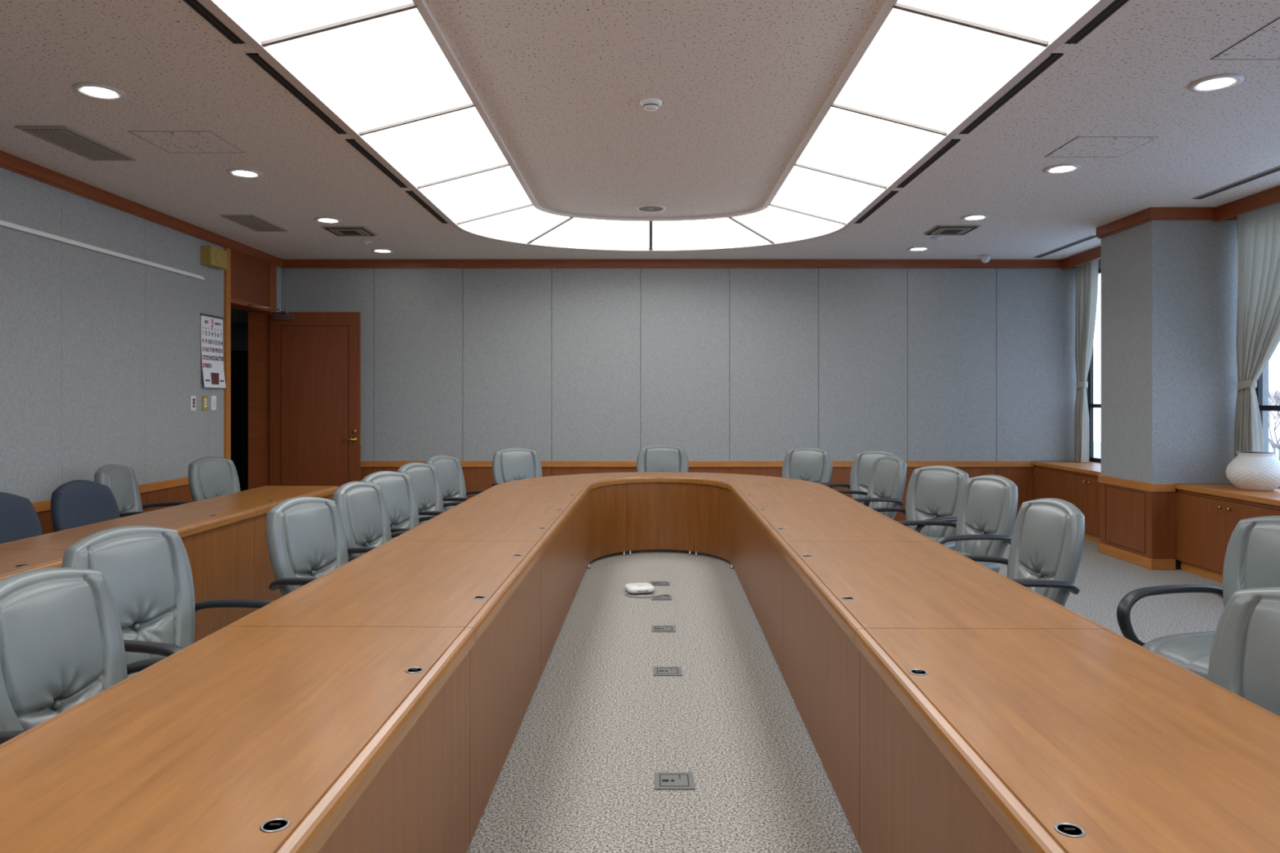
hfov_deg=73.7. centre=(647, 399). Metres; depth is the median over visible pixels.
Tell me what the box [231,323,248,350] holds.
wall
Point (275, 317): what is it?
door closer
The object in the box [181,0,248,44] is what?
ceiling vent
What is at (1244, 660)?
leather armchair
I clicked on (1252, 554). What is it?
leather armchair
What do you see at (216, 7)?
frame
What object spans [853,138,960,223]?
ceiling vent
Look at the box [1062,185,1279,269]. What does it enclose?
trim
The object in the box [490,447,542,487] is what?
leather armchair
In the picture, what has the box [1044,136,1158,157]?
access hatch
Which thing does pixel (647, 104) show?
smoke detector
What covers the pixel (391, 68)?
diffuser
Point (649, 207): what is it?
ceiling speaker
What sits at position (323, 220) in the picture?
recessed light
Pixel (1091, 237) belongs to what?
ceiling vent
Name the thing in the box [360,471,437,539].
leather armchair
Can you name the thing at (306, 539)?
leather armchair
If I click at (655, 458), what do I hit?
leather armchair
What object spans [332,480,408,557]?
leather armchair
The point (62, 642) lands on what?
leather armchair
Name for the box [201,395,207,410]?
light switch
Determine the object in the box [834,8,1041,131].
diffuser
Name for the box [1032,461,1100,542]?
base cabinet
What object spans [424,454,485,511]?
leather armchair
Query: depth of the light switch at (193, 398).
7.97 m
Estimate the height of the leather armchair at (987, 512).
0.969 m
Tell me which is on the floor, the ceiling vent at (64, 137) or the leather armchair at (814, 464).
the leather armchair at (814, 464)
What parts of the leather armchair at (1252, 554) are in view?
seat, backrest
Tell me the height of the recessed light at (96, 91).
0.012 m
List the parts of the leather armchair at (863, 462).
backrest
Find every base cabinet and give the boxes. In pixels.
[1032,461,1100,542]
[1175,484,1279,582]
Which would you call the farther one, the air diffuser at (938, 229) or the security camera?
the security camera
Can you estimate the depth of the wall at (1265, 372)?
7.20 m
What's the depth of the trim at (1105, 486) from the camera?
7.59 m
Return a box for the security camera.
[980,254,991,262]
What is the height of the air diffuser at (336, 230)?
0.026 m
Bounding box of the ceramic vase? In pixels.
[1225,451,1279,491]
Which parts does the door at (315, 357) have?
handle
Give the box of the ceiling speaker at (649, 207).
[635,204,666,212]
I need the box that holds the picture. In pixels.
[205,372,223,384]
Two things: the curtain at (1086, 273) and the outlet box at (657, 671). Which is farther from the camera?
the curtain at (1086, 273)
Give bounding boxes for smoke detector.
[640,97,662,111]
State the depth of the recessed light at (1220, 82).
4.37 m
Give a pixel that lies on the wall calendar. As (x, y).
(211, 326)
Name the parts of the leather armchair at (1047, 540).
backrest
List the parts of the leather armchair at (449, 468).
backrest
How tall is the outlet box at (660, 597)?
0.006 m
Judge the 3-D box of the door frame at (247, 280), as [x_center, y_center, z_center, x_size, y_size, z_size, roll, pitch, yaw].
[-4.354,-0.045,9.150,0.245,2.969,1.160,0,0,0]
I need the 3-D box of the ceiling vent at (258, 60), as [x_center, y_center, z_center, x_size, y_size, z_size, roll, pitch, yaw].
[-1.856,-1.625,4.597,0.069,0.010,1.214,0,0,0]
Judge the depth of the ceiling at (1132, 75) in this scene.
5.44 m
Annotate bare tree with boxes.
[1268,387,1279,460]
[1268,390,1279,418]
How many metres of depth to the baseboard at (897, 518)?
9.91 m
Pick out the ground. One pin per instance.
(1096, 444)
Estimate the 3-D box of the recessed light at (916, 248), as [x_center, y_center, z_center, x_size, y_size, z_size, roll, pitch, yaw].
[2.915,-1.623,9.180,0.242,0.012,0.242,0,0,0]
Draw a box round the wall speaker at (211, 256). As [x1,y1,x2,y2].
[200,245,227,269]
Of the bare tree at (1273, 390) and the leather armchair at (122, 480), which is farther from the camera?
the bare tree at (1273, 390)
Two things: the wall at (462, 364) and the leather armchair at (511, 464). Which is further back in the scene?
the wall at (462, 364)
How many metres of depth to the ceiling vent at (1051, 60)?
4.49 m
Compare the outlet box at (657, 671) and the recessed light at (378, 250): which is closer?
the outlet box at (657, 671)
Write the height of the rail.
0.035 m
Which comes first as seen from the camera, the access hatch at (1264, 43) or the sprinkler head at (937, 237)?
the access hatch at (1264, 43)
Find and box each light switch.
[190,395,195,410]
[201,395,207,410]
[210,395,216,410]
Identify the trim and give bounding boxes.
[0,150,283,267]
[31,476,188,512]
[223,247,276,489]
[280,259,1075,268]
[360,461,1033,466]
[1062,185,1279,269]
[1096,207,1236,239]
[1097,475,1175,569]
[1105,485,1145,553]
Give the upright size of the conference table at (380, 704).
0.722 m
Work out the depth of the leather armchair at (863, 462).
8.01 m
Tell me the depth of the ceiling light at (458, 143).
6.87 m
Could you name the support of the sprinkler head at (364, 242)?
attached to the ceiling at (1132, 75)
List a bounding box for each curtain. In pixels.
[1073,258,1098,462]
[1232,202,1279,459]
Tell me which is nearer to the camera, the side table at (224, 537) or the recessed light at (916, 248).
the side table at (224, 537)
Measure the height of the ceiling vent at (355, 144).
0.010 m
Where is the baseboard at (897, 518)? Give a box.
[893,515,1017,522]
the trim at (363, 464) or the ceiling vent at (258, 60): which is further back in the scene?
the trim at (363, 464)
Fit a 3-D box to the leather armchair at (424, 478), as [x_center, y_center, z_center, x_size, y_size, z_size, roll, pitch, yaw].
[-1.480,0.954,6.329,0.680,0.969,0.648,0,0,16]
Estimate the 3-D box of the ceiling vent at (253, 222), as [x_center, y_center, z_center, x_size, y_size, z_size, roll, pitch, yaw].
[-3.610,-1.621,7.850,0.300,0.018,0.700,0,0,0]
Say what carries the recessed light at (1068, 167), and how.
in the ceiling at (1132, 75)
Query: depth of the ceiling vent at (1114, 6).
3.66 m
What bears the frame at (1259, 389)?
attached to the wall at (1265, 372)
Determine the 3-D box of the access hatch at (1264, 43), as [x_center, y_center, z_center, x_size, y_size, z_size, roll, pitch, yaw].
[2.970,-1.627,3.850,0.560,0.004,0.460,0,0,0]
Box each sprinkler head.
[359,240,371,244]
[930,235,943,240]
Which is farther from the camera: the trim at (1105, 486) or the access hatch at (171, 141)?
the trim at (1105, 486)
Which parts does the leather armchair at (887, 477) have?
backrest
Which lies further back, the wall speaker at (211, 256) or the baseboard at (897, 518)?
the baseboard at (897, 518)
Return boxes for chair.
[0,492,42,543]
[50,480,119,532]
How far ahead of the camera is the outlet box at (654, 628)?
5.35 m
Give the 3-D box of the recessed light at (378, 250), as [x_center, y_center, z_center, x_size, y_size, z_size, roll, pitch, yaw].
[-2.890,-1.623,9.300,0.242,0.012,0.242,0,0,0]
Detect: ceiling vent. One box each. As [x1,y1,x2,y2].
[14,125,136,160]
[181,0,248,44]
[219,214,287,231]
[244,53,348,134]
[345,138,448,223]
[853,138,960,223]
[957,53,1064,134]
[1033,235,1096,257]
[1062,0,1130,44]
[1191,165,1279,199]
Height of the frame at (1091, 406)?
2.200 m
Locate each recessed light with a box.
[71,82,126,100]
[226,168,262,177]
[314,217,342,223]
[370,248,394,253]
[906,246,930,251]
[960,213,989,220]
[1043,163,1081,173]
[1187,73,1244,92]
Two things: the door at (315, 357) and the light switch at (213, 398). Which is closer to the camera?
the light switch at (213, 398)
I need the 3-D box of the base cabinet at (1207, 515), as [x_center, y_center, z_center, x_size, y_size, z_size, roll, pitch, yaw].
[4.788,1.075,1.667,0.661,0.727,11.134,0,0,0]
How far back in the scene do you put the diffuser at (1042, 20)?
3.78 m
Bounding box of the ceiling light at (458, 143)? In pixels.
[364,106,942,248]
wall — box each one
[0,167,281,534]
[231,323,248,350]
[281,268,1088,515]
[1090,258,1279,488]
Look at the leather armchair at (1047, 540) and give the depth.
3.97 m
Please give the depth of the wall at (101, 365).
6.56 m
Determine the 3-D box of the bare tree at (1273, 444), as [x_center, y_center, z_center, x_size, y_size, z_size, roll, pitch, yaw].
[13.711,1.322,18.960,1.721,3.244,2.660,0,0,0]
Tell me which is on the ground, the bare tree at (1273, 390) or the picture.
the bare tree at (1273, 390)
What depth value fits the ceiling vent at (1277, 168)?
6.38 m
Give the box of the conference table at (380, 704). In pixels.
[0,471,1279,852]
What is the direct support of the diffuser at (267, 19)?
attached to the frame at (216, 7)
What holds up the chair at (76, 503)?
on the floor
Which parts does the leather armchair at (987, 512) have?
seat, backrest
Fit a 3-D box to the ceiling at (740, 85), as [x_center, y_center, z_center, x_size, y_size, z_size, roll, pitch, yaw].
[0.033,-1.825,3.940,2.200,0.001,9.380,0,0,0]
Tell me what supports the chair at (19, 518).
on the floor
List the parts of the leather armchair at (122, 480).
backrest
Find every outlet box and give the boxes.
[650,581,669,586]
[651,595,671,599]
[651,625,675,631]
[653,666,682,675]
[653,772,694,790]
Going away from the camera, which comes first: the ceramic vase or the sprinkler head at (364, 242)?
the ceramic vase
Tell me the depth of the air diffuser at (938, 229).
8.08 m
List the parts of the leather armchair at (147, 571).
backrest, seat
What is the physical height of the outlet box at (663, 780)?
0.006 m
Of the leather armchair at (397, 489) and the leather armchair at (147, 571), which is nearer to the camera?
the leather armchair at (147, 571)
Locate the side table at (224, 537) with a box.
[0,485,338,642]
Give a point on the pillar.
(1169, 288)
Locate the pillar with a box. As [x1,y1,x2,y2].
[1100,220,1238,569]
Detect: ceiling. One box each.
[0,0,1279,259]
[231,307,248,323]
[423,0,885,218]
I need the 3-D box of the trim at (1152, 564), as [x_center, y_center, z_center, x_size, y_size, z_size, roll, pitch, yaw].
[4.366,1.075,7.650,0.208,0.729,0.856,0,0,0]
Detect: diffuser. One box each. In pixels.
[218,0,413,40]
[267,8,471,131]
[321,226,377,235]
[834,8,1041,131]
[897,0,1093,40]
[923,225,980,235]
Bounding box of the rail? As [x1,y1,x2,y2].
[0,220,204,279]
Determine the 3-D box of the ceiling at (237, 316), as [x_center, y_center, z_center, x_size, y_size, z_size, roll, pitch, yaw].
[-6.278,-1.310,10.000,3.644,0.100,8.200,0,0,0]
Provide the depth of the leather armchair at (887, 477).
7.10 m
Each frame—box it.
[198,0,1113,251]
[1088,268,1100,462]
[1255,372,1279,487]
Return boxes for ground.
[1093,441,1279,458]
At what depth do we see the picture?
8.32 m
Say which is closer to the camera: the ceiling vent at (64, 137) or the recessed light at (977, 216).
the ceiling vent at (64, 137)
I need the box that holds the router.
[624,582,669,597]
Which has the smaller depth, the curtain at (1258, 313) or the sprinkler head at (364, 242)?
the curtain at (1258, 313)
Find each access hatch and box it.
[128,130,244,152]
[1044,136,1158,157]
[1210,17,1279,59]
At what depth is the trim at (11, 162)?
6.85 m
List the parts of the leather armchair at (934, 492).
backrest, seat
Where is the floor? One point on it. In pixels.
(576, 775)
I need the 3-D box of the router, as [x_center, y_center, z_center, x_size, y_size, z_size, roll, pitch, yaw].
[-0.029,1.416,6.356,0.308,0.048,0.310,0,0,-14]
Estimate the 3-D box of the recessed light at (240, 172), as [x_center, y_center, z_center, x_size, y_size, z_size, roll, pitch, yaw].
[-2.890,-1.623,6.120,0.242,0.012,0.242,0,0,0]
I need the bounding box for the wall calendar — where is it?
[200,313,226,387]
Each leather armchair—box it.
[0,567,166,744]
[62,525,275,677]
[93,463,194,517]
[187,456,239,501]
[266,496,360,596]
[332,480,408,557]
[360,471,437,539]
[396,462,463,524]
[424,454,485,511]
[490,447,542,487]
[636,444,688,472]
[782,446,833,488]
[823,449,899,506]
[835,455,906,519]
[871,465,968,550]
[897,475,1017,573]
[961,497,1084,606]
[1116,515,1279,679]
[1207,586,1279,716]
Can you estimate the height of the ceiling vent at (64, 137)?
0.018 m
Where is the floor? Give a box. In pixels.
[466,524,1224,852]
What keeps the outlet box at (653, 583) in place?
on the floor
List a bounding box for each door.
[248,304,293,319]
[270,311,362,487]
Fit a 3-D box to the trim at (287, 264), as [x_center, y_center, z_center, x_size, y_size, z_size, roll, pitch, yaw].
[0.432,-1.579,9.905,9.376,0.099,0.030,0,0,0]
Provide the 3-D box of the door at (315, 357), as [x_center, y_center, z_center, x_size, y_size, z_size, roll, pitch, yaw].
[-3.692,0.224,9.483,1.038,2.408,0.135,0,0,0]
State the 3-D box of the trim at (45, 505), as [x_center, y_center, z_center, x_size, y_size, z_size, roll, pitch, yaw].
[-4.245,0.745,2.285,0.022,0.070,12.570,0,0,0]
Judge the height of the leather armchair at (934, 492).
0.969 m

